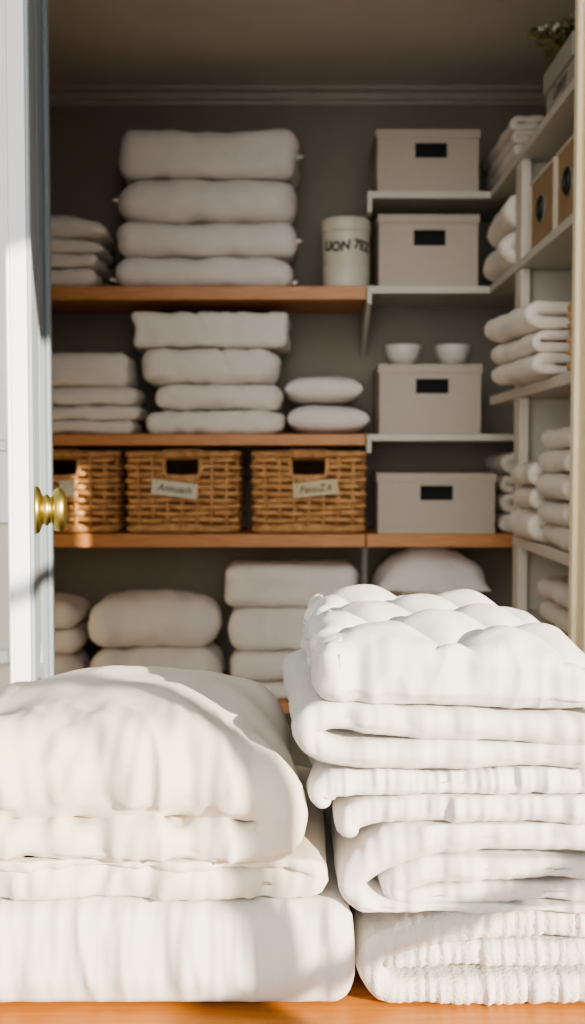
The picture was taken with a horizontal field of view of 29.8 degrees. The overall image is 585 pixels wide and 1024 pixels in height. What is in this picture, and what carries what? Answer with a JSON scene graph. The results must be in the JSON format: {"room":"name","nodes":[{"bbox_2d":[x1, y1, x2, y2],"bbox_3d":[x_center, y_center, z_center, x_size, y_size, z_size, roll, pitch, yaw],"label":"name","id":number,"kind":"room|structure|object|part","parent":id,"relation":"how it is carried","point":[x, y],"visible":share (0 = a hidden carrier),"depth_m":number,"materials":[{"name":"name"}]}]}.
{"room":"linen closet","nodes":[
{"label":"linen closet","id":0,"kind":"room"},
{"bbox_2d":[0,440,9,689],"bbox_3d":[-0.850,-0.004,2.252,4.300,2.696,0.100,0,3,0],"label":"wall","id":1,"kind":"structure","parent":0,"point":[4,562],"depth_m":2.21,"materials":[{"name":"white paint"}]},
{"bbox_2d":[0,0,9,662],"bbox_3d":[-1.082,-0.451,2.166,1.036,1.504,0.030,0,3,0],"label":"trim","id":2,"kind":"structure","parent":1,"relation":"attached to","point":[4,653],"depth_m":2.17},
{"bbox_2d":[2,0,66,683],"bbox_3d":[-0.423,0.107,1.866,0.080,2.490,0.690,-1,3,-12],"label":"door","id":3,"kind":"structure","parent":1,"relation":"in","point":[28,509],"depth_m":1.51,"materials":[{"name":"white wood"}]},
{"bbox_3d":[-0.361,-0.003,1.567,0.013,0.068,0.068,-1,3,-12],"label":"knob","id":4,"kind":"part","parent":3,"relation":"part of","materials":[{"name":"gold metal"}]},
{"bbox_2d":[37,0,54,678],"bbox_3d":[-0.509,0.064,2.256,0.030,2.560,0.100,0,3,0],"label":"trim","id":5,"kind":"structure","parent":1,"relation":"attached to","point":[42,5],"depth_m":2.23,"materials":[{"name":"white wood"}]},
{"bbox_2d":[49,107,546,768],"bbox_3d":[-0.030,-0.071,3.661,1.940,2.696,0.080,0,3,0],"label":"wall","id":6,"kind":"structure","parent":0,"point":[335,143],"depth_m":3.60,"materials":[{"name":"grey paint"}]},
{"bbox_2d":[51,286,365,313],"bbox_3d":[-0.350,-0.660,3.432,1.138,0.040,0.319,0,3,0],"label":"wooden shelf","id":7,"kind":"object","parent":6,"relation":"attached to","point":[64,299],"visible":0.74,"depth_m":3.27,"materials":[{"name":"brown wood"}]},
{"bbox_2d":[51,268,108,285],"bbox_3d":[-0.772,-0.709,3.423,0.376,0.058,0.291,0,3,0],"label":"sheet","id":8,"kind":"object","parent":7,"relation":"on","point":[82,276],"visible":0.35,"depth_m":3.29,"materials":[{"name":"fabric"}]},
{"bbox_2d":[51,253,112,280],"bbox_3d":[-0.767,-0.760,3.418,0.381,0.044,0.290,0,3,0],"label":"sheet","id":9,"kind":"object","parent":8,"relation":"on","point":[59,261],"visible":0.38,"depth_m":3.29,"materials":[{"name":"fabric"}]},
{"bbox_2d":[51,238,115,267],"bbox_3d":[-0.761,-0.804,3.415,0.392,0.044,0.289,0,3,0],"label":"sheet","id":10,"kind":"object","parent":9,"relation":"on","point":[58,245],"visible":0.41,"depth_m":3.28,"materials":[{"name":"fabric"}]},
{"bbox_2d":[51,215,115,252],"bbox_3d":[-0.758,-0.863,3.416,0.407,0.073,0.292,0,3,0],"label":"sheet","id":11,"kind":"object","parent":10,"relation":"on","point":[62,226],"visible":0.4,"depth_m":3.28,"materials":[{"name":"fabric"}]},
{"bbox_2d":[109,257,297,285],"bbox_3d":[-0.269,-0.726,3.410,0.575,0.093,0.280,0,3,0],"label":"pillow","id":12,"kind":"object","parent":7,"relation":"on","point":[132,271],"visible":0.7,"depth_m":3.29,"materials":[{"name":"white fabric"}]},
{"bbox_2d":[117,222,301,264],"bbox_3d":[-0.252,-0.824,3.406,0.567,0.103,0.283,0,3,0],"label":"pillow","id":13,"kind":"object","parent":12,"relation":"on","point":[276,240],"visible":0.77,"depth_m":3.29,"materials":[{"name":"white fabric"}]},
{"bbox_2d":[113,179,297,224],"bbox_3d":[-0.263,-0.941,3.402,0.560,0.130,0.280,0,3,0],"label":"pillow","id":14,"kind":"object","parent":13,"relation":"on","point":[176,201],"visible":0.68,"depth_m":3.28,"materials":[{"name":"white fabric"}]},
{"bbox_2d":[119,129,302,189],"bbox_3d":[-0.247,-1.077,3.394,0.562,0.142,0.278,0,3,0],"label":"pillow","id":15,"kind":"object","parent":14,"relation":"on","point":[272,154],"visible":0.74,"depth_m":3.27,"materials":[{"name":"white fabric"}]},
{"bbox_2d":[321,216,370,287],"bbox_3d":[0.163,-0.781,3.345,0.151,0.210,0.151,0,3,0],"label":"canister","id":16,"kind":"object","parent":7,"relation":"on","point":[345,239],"visible":0.9,"depth_m":3.28,"materials":[{"name":"white ceramic"}]},
{"bbox_3d":[0.163,-0.865,3.341,0.151,0.042,0.151,0,3,0],"label":"lid","id":17,"kind":"part","parent":16,"relation":"part of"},
{"bbox_2d":[54,528,364,546],"bbox_3d":[-0.350,0.079,3.467,1.138,0.040,0.319,0,3,0],"label":"wooden shelf","id":18,"kind":"object","parent":6,"relation":"attached to","point":[245,537],"visible":0.54,"depth_m":3.31,"materials":[{"name":"brown wood"}]},
{"bbox_2d":[53,448,128,532],"bbox_3d":[-0.700,-0.070,3.459,0.359,0.256,0.314,0,3,0],"label":"wicker basket","id":19,"kind":"object","parent":18,"relation":"on","point":[94,488],"visible":0.53,"depth_m":3.32,"materials":[{"name":"wicker"}]},
{"bbox_3d":[-0.700,-0.144,3.316,0.127,0.094,0.036,0,3,0],"label":"handle","id":20,"kind":"part","parent":19,"relation":"part of","materials":[{"name":"wicker"}]},
{"bbox_2d":[124,448,244,532],"bbox_3d":[-0.333,-0.070,3.459,0.359,0.256,0.314,0,3,0],"label":"wicker basket","id":21,"kind":"object","parent":18,"relation":"on","point":[169,490],"visible":1,"depth_m":3.32,"materials":[{"name":"wicker"}]},
{"bbox_3d":[-0.333,-0.144,3.316,0.127,0.094,0.036,0,3,0],"label":"handle","id":22,"kind":"part","parent":21,"relation":"part of","materials":[{"name":"wicker"}]},
{"bbox_2d":[250,448,367,532],"bbox_3d":[0.049,-0.070,3.459,0.359,0.256,0.314,0,3,0],"label":"wicker basket","id":23,"kind":"object","parent":18,"relation":"on","point":[306,491],"visible":1,"depth_m":3.32,"materials":[{"name":"brown wicker"}]},
{"bbox_3d":[0.049,-0.144,3.316,0.127,0.094,0.036,0,3,0],"label":"handle","id":24,"kind":"part","parent":23,"relation":"part of","materials":[{"name":"wicker"}]},
{"bbox_2d":[53,434,365,446],"bbox_3d":[-0.350,-0.224,3.453,1.138,0.034,0.319,0,3,0],"label":"wooden shelf","id":25,"kind":"object","parent":6,"relation":"attached to","point":[59,440],"visible":0.74,"depth_m":3.29,"materials":[{"name":"brown wood"}]},
{"bbox_2d":[53,420,142,433],"bbox_3d":[-0.717,-0.261,3.426,0.486,0.042,0.246,0,3,0],"label":"sheet","id":26,"kind":"object","parent":25,"relation":"on","point":[60,426],"visible":0.59,"depth_m":3.31,"materials":[{"name":"fabric"}]},
{"bbox_2d":[53,405,148,421],"bbox_3d":[-0.709,-0.304,3.420,0.501,0.044,0.255,0,3,0],"label":"sheet","id":27,"kind":"object","parent":26,"relation":"on","point":[81,412],"visible":0.57,"depth_m":3.31,"materials":[{"name":"fabric"}]},
{"bbox_2d":[52,387,145,406],"bbox_3d":[-0.712,-0.354,3.420,0.498,0.053,0.250,0,3,0],"label":"sheet","id":28,"kind":"object","parent":27,"relation":"on","point":[61,396],"visible":0.59,"depth_m":3.30,"materials":[{"name":"fabric"}]},
{"bbox_2d":[52,353,138,388],"bbox_3d":[-0.723,-0.433,3.415,0.468,0.104,0.250,0,3,0],"label":"sheet","id":29,"kind":"object","parent":28,"relation":"on","point":[114,370],"visible":0.48,"depth_m":3.30,"materials":[{"name":"fabric"}]},
{"bbox_2d":[146,410,285,433],"bbox_3d":[-0.236,-0.276,3.431,0.431,0.072,0.276,0,3,0],"label":"cover","id":30,"kind":"object","parent":25,"relation":"on","point":[229,421],"visible":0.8,"depth_m":3.31,"materials":[{"name":"fabric"}]},
{"bbox_2d":[155,384,283,411],"bbox_3d":[-0.223,-0.351,3.430,0.396,0.077,0.282,0,3,0],"label":"cover","id":31,"kind":"object","parent":30,"relation":"on","point":[178,397],"visible":0.83,"depth_m":3.31,"materials":[{"name":"fabric"}]},
{"bbox_2d":[142,348,280,387],"bbox_3d":[-0.250,-0.445,3.422,0.429,0.110,0.270,0,3,0],"label":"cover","id":32,"kind":"object","parent":31,"relation":"on","point":[161,367],"visible":0.84,"depth_m":3.30,"materials":[{"name":"fabric"}]},
{"bbox_2d":[131,311,290,354],"bbox_3d":[-0.245,-0.554,3.419,0.482,0.106,0.279,0,3,0],"label":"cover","id":33,"kind":"object","parent":32,"relation":"on","point":[269,331],"visible":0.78,"depth_m":3.29,"materials":[{"name":"fabric"}]},
{"bbox_2d":[287,405,369,433],"bbox_3d":[0.109,-0.286,3.450,0.252,0.090,0.262,0,3,0],"label":"pillow","id":34,"kind":"object","parent":25,"relation":"on","point":[311,419],"visible":0.88,"depth_m":3.33,"materials":[{"name":"white fabric"}]},
{"bbox_2d":[284,376,362,405],"bbox_3d":[0.093,-0.379,3.446,0.242,0.086,0.251,0,3,0],"label":"pillow","id":35,"kind":"object","parent":34,"relation":"on","point":[328,390],"visible":0.99,"depth_m":3.33,"materials":[{"name":"white fabric"}]},
{"bbox_2d":[278,699,289,712],"bbox_3d":[-0.355,0.585,3.491,1.127,0.035,0.319,0,3,0],"label":"wooden shelf","id":36,"kind":"object","parent":6,"relation":"attached to","point":[284,703],"visible":0.02,"depth_m":3.33,"materials":[{"name":"brown wood"}]},
{"bbox_2d":[55,648,89,674],"bbox_3d":[-0.804,0.498,3.468,0.317,0.141,0.273,0,3,0],"label":"folded blanket","id":37,"kind":"object","parent":36,"relation":"on","point":[64,662],"visible":0.14,"depth_m":3.37,"materials":[{"name":"fabric"}]},
{"bbox_2d":[55,620,88,652],"bbox_3d":[-0.802,0.391,3.463,0.310,0.073,0.265,0,3,0],"label":"folded blanket","id":38,"kind":"object","parent":37,"relation":"on","point":[71,640],"visible":0.3,"depth_m":3.35,"materials":[{"name":"fabric"}]},
{"bbox_2d":[54,593,90,628],"bbox_3d":[-0.804,0.308,3.461,0.318,0.091,0.273,0,3,0],"label":"folded blanket","id":39,"kind":"object","parent":38,"relation":"on","point":[70,610],"visible":0.39,"depth_m":3.36,"materials":[{"name":"fabric"}]},
{"bbox_2d":[90,641,225,673],"bbox_3d":[-0.421,0.490,3.477,0.416,0.156,0.290,0,3,0],"label":"folded blanket","id":40,"kind":"object","parent":36,"relation":"on","point":[210,657],"visible":0.32,"depth_m":3.36,"materials":[{"name":"fabric"}]},
{"bbox_2d":[88,589,222,646],"bbox_3d":[-0.430,0.326,3.469,0.421,0.171,0.294,0,3,0],"label":"folded blanket","id":41,"kind":"object","parent":40,"relation":"on","point":[145,618],"visible":1,"depth_m":3.35,"materials":[{"name":"fabric"}]},
{"bbox_2d":[258,680,287,699],"bbox_3d":[-0.014,0.542,3.477,0.361,0.052,0.279,0,3,0],"label":"folded blanket","id":42,"kind":"object","parent":36,"relation":"on","point":[277,688],"visible":0.07,"depth_m":3.34,"materials":[{"name":"fabric"}]},
{"bbox_2d":[230,647,296,681],"bbox_3d":[-0.017,0.467,3.473,0.359,0.098,0.282,0,3,0],"label":"folded blanket","id":43,"kind":"object","parent":42,"relation":"on","point":[258,666],"visible":0.33,"depth_m":3.34,"materials":[{"name":"fabric"}]},
{"bbox_2d":[228,607,307,650],"bbox_3d":[-0.006,0.353,3.466,0.386,0.131,0.290,0,3,0],"label":"folded blanket","id":44,"kind":"object","parent":43,"relation":"on","point":[249,628],"visible":0.4,"depth_m":3.34,"materials":[{"name":"fabric"}]},
{"bbox_2d":[224,559,359,607],"bbox_3d":[-0.001,0.222,3.462,0.427,0.130,0.283,0,3,0],"label":"folded blanket","id":45,"kind":"object","parent":44,"relation":"on","point":[248,582],"visible":0.84,"depth_m":3.33,"materials":[{"name":"fabric"}]},
{"bbox_2d":[49,85,546,106],"bbox_3d":[-0.030,-1.337,3.538,1.780,0.054,0.045,0,3,0],"label":"trim","id":46,"kind":"structure","parent":6,"relation":"attached to","point":[59,95],"depth_m":3.54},
{"bbox_2d":[360,434,513,455],"bbox_3d":[0.540,-0.205,3.454,0.636,0.071,0.319,0,3,0],"label":"shelf","id":47,"kind":"object","parent":6,"relation":"attached to","point":[370,438],"visible":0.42,"depth_m":3.29,"materials":[{"name":"white wood"}]},
{"bbox_2d":[372,364,482,433],"bbox_3d":[0.412,-0.344,3.427,0.312,0.208,0.270,0,3,0],"label":"storage box","id":48,"kind":"object","parent":47,"relation":"on","point":[407,398],"visible":0.93,"depth_m":3.30,"materials":[{"name":"beige cardboard"}]},
{"bbox_2d":[385,344,420,363],"bbox_3d":[0.338,-0.478,3.366,0.112,0.063,0.112,0,3,0],"label":"bowl","id":49,"kind":"object","parent":48,"relation":"on","point":[396,353],"visible":0.78,"depth_m":3.33,"materials":[{"name":"white ceramic"}]},
{"bbox_3d":[0.412,-0.436,3.422,0.312,0.026,0.270,0,3,0],"label":"lid","id":50,"kind":"part","parent":48,"relation":"part of","materials":[{"name":"beige cardboard"}]},
{"bbox_2d":[434,344,470,363],"bbox_3d":[0.490,-0.478,3.366,0.112,0.063,0.112,0,3,0],"label":"bowl","id":51,"kind":"object","parent":48,"relation":"on","point":[445,353],"visible":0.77,"depth_m":3.33,"materials":[{"name":"white ceramic"}]},
{"bbox_2d":[363,528,512,546],"bbox_3d":[0.541,0.079,3.467,0.637,0.040,0.319,0,3,0],"label":"wooden shelf","id":52,"kind":"object","parent":6,"relation":"attached to","point":[372,538],"visible":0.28,"depth_m":3.31,"materials":[{"name":"brown wood"}]},
{"bbox_2d":[372,472,496,533],"bbox_3d":[0.433,-0.030,3.406,0.360,0.183,0.200,0,3,0],"label":"storage box","id":53,"kind":"object","parent":52,"relation":"on","point":[403,502],"visible":1,"depth_m":3.31,"materials":[{"name":"beige cardboard"}]},
{"bbox_3d":[0.433,-0.109,3.403,0.360,0.026,0.200,0,3,0],"label":"lid","id":54,"kind":"part","parent":53,"relation":"part of","materials":[{"name":"grey cardboard"}]},
{"bbox_2d":[495,510,512,532],"bbox_3d":[0.738,0.028,3.466,0.227,0.060,0.286,0,3,0],"label":"folded throw","id":55,"kind":"object","parent":52,"relation":"on","point":[501,518],"visible":0.12,"depth_m":3.33,"materials":[{"name":"white fabric"}]},
{"bbox_2d":[495,492,512,512],"bbox_3d":[0.734,-0.032,3.463,0.228,0.060,0.284,0,3,0],"label":"folded throw","id":56,"kind":"object","parent":55,"relation":"on","point":[503,501],"visible":0.18,"depth_m":3.33,"materials":[{"name":"white fabric"}]},
{"bbox_2d":[495,474,512,492],"bbox_3d":[0.734,-0.090,3.460,0.224,0.055,0.288,0,3,0],"label":"folded throw","id":57,"kind":"object","parent":56,"relation":"on","point":[504,484],"visible":0.23,"depth_m":3.33,"materials":[{"name":"white fabric"}]},
{"bbox_2d":[484,452,513,474],"bbox_3d":[0.737,-0.153,3.457,0.231,0.070,0.296,0,3,0],"label":"folded throw","id":58,"kind":"object","parent":57,"relation":"on","point":[499,463],"visible":0.22,"depth_m":3.38,"materials":[{"name":"white fabric"}]},
{"bbox_3d":[0.420,0.287,3.477,0.375,0.035,0.319,0,3,0],"label":"wooden shelf","id":59,"kind":"object","parent":6,"relation":"attached to","visible":0},
{"bbox_2d":[369,547,490,595],"bbox_3d":[0.431,0.185,3.475,0.370,0.169,0.283,0,3,0],"label":"pillow","id":60,"kind":"object","parent":59,"relation":"on","point":[411,570],"visible":0.75,"depth_m":3.37,"materials":[{"name":"white fabric"}]},
{"bbox_2d":[48,0,574,84],"bbox_3d":[-0.030,-1.364,2.889,1.940,0.060,1.500,0,3,0],"label":"ceiling","id":61,"kind":"structure","parent":0,"point":[92,42],"depth_m":3.14,"materials":[{"name":"paint"}]},
{"bbox_2d":[568,0,584,653],"bbox_3d":[0.629,0.044,2.235,0.122,2.600,0.140,0,3,0],"label":"trim","id":62,"kind":"structure","parent":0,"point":[576,588],"depth_m":2.21,"materials":[{"name":"white wood"}]},
{"bbox_3d":[-0.850,1.414,1.318,4.300,0.050,4.900,0,3,0],"label":"floor","id":63,"kind":"structure","parent":0,"visible":0},
{"bbox_2d":[0,904,584,1023],"bbox_3d":[0.000,0.954,1.144,1.600,0.886,0.795,0,3,0],"label":"table","id":64,"kind":"object","parent":63,"relation":"on","point":[359,1006],"visible":0.25,"depth_m":1.12,"materials":[{"name":"brown wood"}]},
{"bbox_2d":[0,805,354,1001],"bbox_3d":[-0.141,0.445,1.296,0.412,0.110,0.389,0,3,0],"label":"duvet","id":65,"kind":"object","parent":64,"relation":"on","point":[96,948],"visible":0.45,"depth_m":1.11,"materials":[{"name":"white fabric"}]},
{"bbox_2d":[0,766,328,901],"bbox_3d":[-0.169,0.368,1.298,0.416,0.042,0.368,0,3,0],"label":"duvet","id":66,"kind":"object","parent":65,"relation":"on","point":[303,873],"visible":0.28,"depth_m":1.12,"materials":[{"name":"beige fabric"}]},
{"bbox_2d":[0,666,307,864],"bbox_3d":[-0.189,0.270,1.282,0.409,0.154,0.380,0,3,0],"label":"duvet","id":67,"kind":"object","parent":66,"relation":"on","point":[110,763],"visible":1,"depth_m":1.12,"materials":[{"name":"beige fabric"}]},
{"bbox_2d":[350,905,584,1005],"bbox_3d":[0.208,0.451,1.304,0.286,0.103,0.365,0,3,0],"label":"quilt","id":68,"kind":"object","parent":64,"relation":"on","point":[532,956],"visible":0.38,"depth_m":1.13,"materials":[{"name":"white fabric"}]},
{"bbox_2d":[330,800,584,913],"bbox_3d":[0.198,0.355,1.296,0.306,0.090,0.373,0,3,0],"label":"duvet","id":69,"kind":"object","parent":68,"relation":"on","point":[477,867],"visible":0.49,"depth_m":1.12,"materials":[{"name":"white fabric"}]},
{"bbox_2d":[332,792,584,837],"bbox_3d":[0.193,0.303,1.290,0.306,0.045,0.372,0,3,0],"label":"coverlet","id":70,"kind":"object","parent":69,"relation":"on","point":[354,812],"visible":0.24,"depth_m":1.11,"materials":[{"name":"white fabric"}]},
{"bbox_2d":[306,755,584,808],"bbox_3d":[0.180,0.274,1.290,0.334,0.044,0.372,0,3,0],"label":"coverlet","id":71,"kind":"object","parent":70,"relation":"on","point":[326,782],"visible":0.26,"depth_m":1.11,"materials":[{"name":"fabric"}]},
{"bbox_2d":[282,648,584,768],"bbox_3d":[0.165,0.218,1.282,0.360,0.067,0.391,0,3,0],"label":"duvet","id":72,"kind":"object","parent":71,"relation":"on","point":[349,733],"visible":0.51,"depth_m":1.11,"materials":[{"name":"white fabric"}]},
{"bbox_2d":[300,584,584,708],"bbox_3d":[0.177,0.148,1.281,0.336,0.096,0.362,0,3,0],"label":"quilt","id":73,"kind":"object","parent":72,"relation":"on","point":[365,643],"visible":1,"depth_m":1.11,"materials":[{"name":"fabric"}]},
{"bbox_2d":[361,546,366,583],"bbox_3d":[0.218,0.698,3.373,0.016,1.187,0.048,0,3,0],"label":"post","id":74,"kind":"object","parent":63,"relation":"on","point":[363,549],"visible":0.24,"depth_m":3.32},
{"bbox_2d":[490,158,571,636],"bbox_3d":[0.723,0.205,2.806,0.272,2.224,0.984,0,3,0],"label":"shelving unit","id":75,"kind":"object","parent":63,"relation":"on","point":[541,406],"visible":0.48,"depth_m":2.88,"materials":[{"name":"white wood"}]},
{"bbox_2d":[508,507,550,542],"bbox_3d":[0.690,0.031,2.738,0.269,0.080,0.250,0,3,0],"label":"folded towel","id":76,"kind":"object","parent":75,"relation":"on","point":[526,523],"visible":0.41,"depth_m":2.67,"materials":[{"name":"white fabric"}]},
{"bbox_2d":[513,485,563,509],"bbox_3d":[0.690,-0.037,2.735,0.255,0.056,0.249,0,3,0],"label":"folded towel","id":77,"kind":"object","parent":76,"relation":"on","point":[525,495],"visible":0.3,"depth_m":2.68,"materials":[{"name":"white fabric"}]},
{"bbox_2d":[511,462,547,485],"bbox_3d":[0.688,-0.095,2.732,0.260,0.058,0.248,0,3,0],"label":"folded towel","id":78,"kind":"object","parent":77,"relation":"on","point":[527,473],"visible":0.32,"depth_m":2.67,"materials":[{"name":"white fabric"}]},
{"bbox_3d":[0.723,-0.307,2.782,0.272,0.026,0.984,0,3,0],"label":"shelf","id":79,"kind":"part","parent":75,"relation":"part of","materials":[{"name":"white wood"}]},
{"bbox_2d":[492,352,569,384],"bbox_3d":[0.664,-0.341,2.649,0.286,0.052,0.360,0,3,-5],"label":"folded towel","id":80,"kind":"object","parent":75,"relation":"on","point":[540,366],"visible":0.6,"depth_m":2.52,"materials":[{"name":"white fabric"}]},
{"bbox_2d":[491,330,569,364],"bbox_3d":[0.660,-0.392,2.645,0.293,0.050,0.356,0,3,-6],"label":"folded towel","id":81,"kind":"object","parent":80,"relation":"on","point":[555,341],"visible":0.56,"depth_m":2.51,"materials":[{"name":"white fabric"}]},
{"bbox_2d":[484,301,571,342],"bbox_3d":[0.656,-0.450,2.643,0.309,0.066,0.360,0,3,-6],"label":"folded towel","id":82,"kind":"object","parent":81,"relation":"on","point":[537,316],"visible":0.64,"depth_m":2.48,"materials":[{"name":"white fabric"}]},
{"bbox_3d":[0.723,0.090,2.626,0.272,0.026,0.635,0,3,0],"label":"shelf","id":83,"kind":"part","parent":75,"relation":"part of","materials":[{"name":"white wood"}]},
{"bbox_3d":[0.723,0.288,2.635,0.272,0.026,0.635,0,3,0],"label":"shelf","id":84,"kind":"part","parent":75,"relation":"part of","materials":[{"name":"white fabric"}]},
{"bbox_2d":[539,600,567,634],"bbox_3d":[0.710,0.250,2.573,0.211,0.055,0.326,0,3,0],"label":"folded towel","id":85,"kind":"object","parent":75,"relation":"on","point":[549,610],"visible":0.41,"depth_m":2.58,"materials":[{"name":"white fabric"}]},
{"bbox_2d":[537,575,568,608],"bbox_3d":[0.711,0.192,2.574,0.224,0.060,0.334,0,3,0],"label":"folded towel","id":86,"kind":"object","parent":85,"relation":"on","point":[555,588],"visible":0.47,"depth_m":2.60,"materials":[{"name":"white fabric"}]},
{"bbox_2d":[543,523,568,550],"bbox_3d":[0.700,0.056,2.472,0.234,0.055,0.279,0,3,0],"label":"folded towel","id":87,"kind":"object","parent":75,"relation":"on","point":[558,535],"visible":0.39,"depth_m":2.44,"materials":[{"name":"white fabric"}]},
{"bbox_2d":[537,500,569,526],"bbox_3d":[0.695,0.002,2.469,0.245,0.052,0.277,0,3,0],"label":"folded towel","id":88,"kind":"object","parent":87,"relation":"on","point":[556,512],"visible":0.45,"depth_m":2.44,"materials":[{"name":"white fabric"}]},
{"bbox_2d":[536,473,569,500],"bbox_3d":[0.692,-0.055,2.465,0.254,0.062,0.281,0,3,0],"label":"folded towel","id":89,"kind":"object","parent":88,"relation":"on","point":[549,485],"visible":0.58,"depth_m":2.42,"materials":[{"name":"white fabric"}]},
{"bbox_2d":[538,449,569,472],"bbox_3d":[0.697,-0.113,2.462,0.246,0.054,0.280,0,3,0],"label":"folded towel","id":90,"kind":"object","parent":89,"relation":"on","point":[551,461],"visible":0.55,"depth_m":2.45,"materials":[{"name":"white fabric"}]},
{"bbox_2d":[541,427,569,449],"bbox_3d":[0.698,-0.165,2.458,0.235,0.048,0.281,0,3,0],"label":"folded towel","id":91,"kind":"object","parent":90,"relation":"on","point":[552,439],"visible":0.49,"depth_m":2.45,"materials":[{"name":"white fabric"}]},
{"bbox_2d":[567,302,571,370],"bbox_3d":[0.688,-0.380,2.370,0.177,0.155,0.138,0,3,0],"label":"basket","id":92,"kind":"object","parent":75,"relation":"on","point":[569,306],"visible":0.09,"depth_m":2.40,"materials":[{"name":"wicker"}]},
{"bbox_3d":[0.900,-0.038,2.962,0.080,2.696,1.320,0,3,0],"label":"wall","id":93,"kind":"structure","parent":0,"visible":0},
{"bbox_2d":[360,213,572,356],"bbox_3d":[0.541,-0.566,2.937,0.637,0.181,1.318,0,3,0],"label":"corner shelf","id":94,"kind":"object","parent":93,"relation":"attached to","point":[554,252],"visible":0.76,"depth_m":3.27,"materials":[{"name":"white wood"}]},
{"bbox_2d":[371,214,479,285],"bbox_3d":[0.405,-0.785,3.406,0.303,0.212,0.270,0,3,0],"label":"storage box","id":95,"kind":"object","parent":94,"relation":"on","point":[408,249],"visible":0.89,"depth_m":3.28,"materials":[{"name":"beige cardboard"}]},
{"bbox_3d":[0.405,-0.878,3.401,0.303,0.026,0.270,0,3,0],"label":"lid","id":96,"kind":"part","parent":95,"relation":"part of","materials":[{"name":"beige cardboard"}]},
{"bbox_2d":[483,231,515,281],"bbox_3d":[0.699,-0.712,3.090,0.297,0.095,0.344,0,3,0],"label":"folded towel","id":97,"kind":"object","parent":94,"relation":"on","point":[503,258],"visible":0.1,"depth_m":2.99,"materials":[{"name":"white fabric"}]},
{"bbox_2d":[487,195,515,248],"bbox_3d":[0.708,-0.812,3.089,0.290,0.105,0.340,0,3,0],"label":"folded towel","id":98,"kind":"object","parent":97,"relation":"on","point":[503,224],"visible":0.2,"depth_m":2.99,"materials":[{"name":"white fabric"}]},
{"bbox_2d":[529,156,555,250],"bbox_3d":[0.696,-0.733,2.652,0.208,0.179,0.257,0,3,0],"label":"box","id":99,"kind":"object","parent":94,"relation":"on","point":[543,187],"visible":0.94,"depth_m":2.63,"materials":[{"name":"cardboard"}]},
{"bbox_3d":[0.601,-0.732,2.652,0.004,0.062,0.062,0,3,0],"label":"ring plate","id":100,"kind":"part","parent":99,"relation":"part of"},
{"bbox_2d":[555,133,573,227],"bbox_3d":[0.696,-0.721,2.394,0.208,0.179,0.220,0,3,0],"label":"box","id":101,"kind":"object","parent":94,"relation":"on","point":[565,155],"visible":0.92,"depth_m":2.42,"materials":[{"name":"cardboard"}]},
{"bbox_3d":[0.601,-0.720,2.394,0.004,0.062,0.062,0,3,0],"label":"ring plate","id":102,"kind":"part","parent":101,"relation":"part of","materials":[{"name":"black metal"}]},
{"bbox_2d":[361,77,574,220],"bbox_3d":[0.541,-0.897,2.921,0.637,0.076,1.318,0,3,0],"label":"corner shelf","id":103,"kind":"object","parent":93,"relation":"attached to","point":[557,127],"visible":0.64,"depth_m":3.26,"materials":[{"name":"white wood"}]},
{"bbox_2d":[370,129,480,190],"bbox_3d":[0.402,-1.049,3.393,0.309,0.182,0.270,0,3,0],"label":"storage box","id":104,"kind":"object","parent":103,"relation":"on","point":[400,159],"visible":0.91,"depth_m":3.26,"materials":[{"name":"beige cardboard"}]},
{"bbox_3d":[0.402,-1.126,3.390,0.309,0.026,0.270,0,3,0],"label":"lid","id":105,"kind":"part","parent":104,"relation":"part of","materials":[{"name":"beige cardboard"}]},
{"bbox_2d":[543,30,574,113],"bbox_3d":[0.699,-0.976,2.490,0.202,0.122,0.274,0,3,0],"label":"lidded box","id":106,"kind":"object","parent":103,"relation":"on","point":[561,71],"visible":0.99,"depth_m":2.47,"materials":[{"name":"beige cardboard"}]},
{"bbox_2d":[527,12,574,65],"bbox_3d":[0.620,-1.096,2.562,0.146,0.110,0.177,1,3,13],"label":"dried plant","id":107,"kind":"object","parent":106,"relation":"on","point":[553,43],"visible":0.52,"depth_m":2.53,"materials":[{"name":"green plant"}]},
{"bbox_3d":[0.729,-0.970,3.256,0.228,0.037,0.487,0,3,0],"label":"folded throw","id":108,"kind":"object","parent":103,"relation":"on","visible":0},
{"bbox_2d":[485,143,524,190],"bbox_3d":[0.726,-1.006,3.256,0.242,0.035,0.494,0,3,0],"label":"folded throw","id":109,"kind":"object","parent":108,"relation":"on","point":[508,159],"visible":0.05,"depth_m":3.16,"materials":[{"name":"white fabric"}]},
{"bbox_2d":[484,130,534,184],"bbox_3d":[0.722,-1.041,3.254,0.242,0.034,0.491,0,3,0],"label":"folded throw","id":110,"kind":"object","parent":109,"relation":"on","point":[520,136],"visible":0.18,"depth_m":3.11,"materials":[{"name":"white fabric"}]},
{"bbox_2d":[482,115,545,172],"bbox_3d":[0.721,-1.078,3.252,0.249,0.040,0.486,0,3,0],"label":"folded throw","id":111,"kind":"object","parent":110,"relation":"on","point":[517,123],"visible":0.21,"depth_m":3.04,"materials":[{"name":"white fabric"}]}
]}

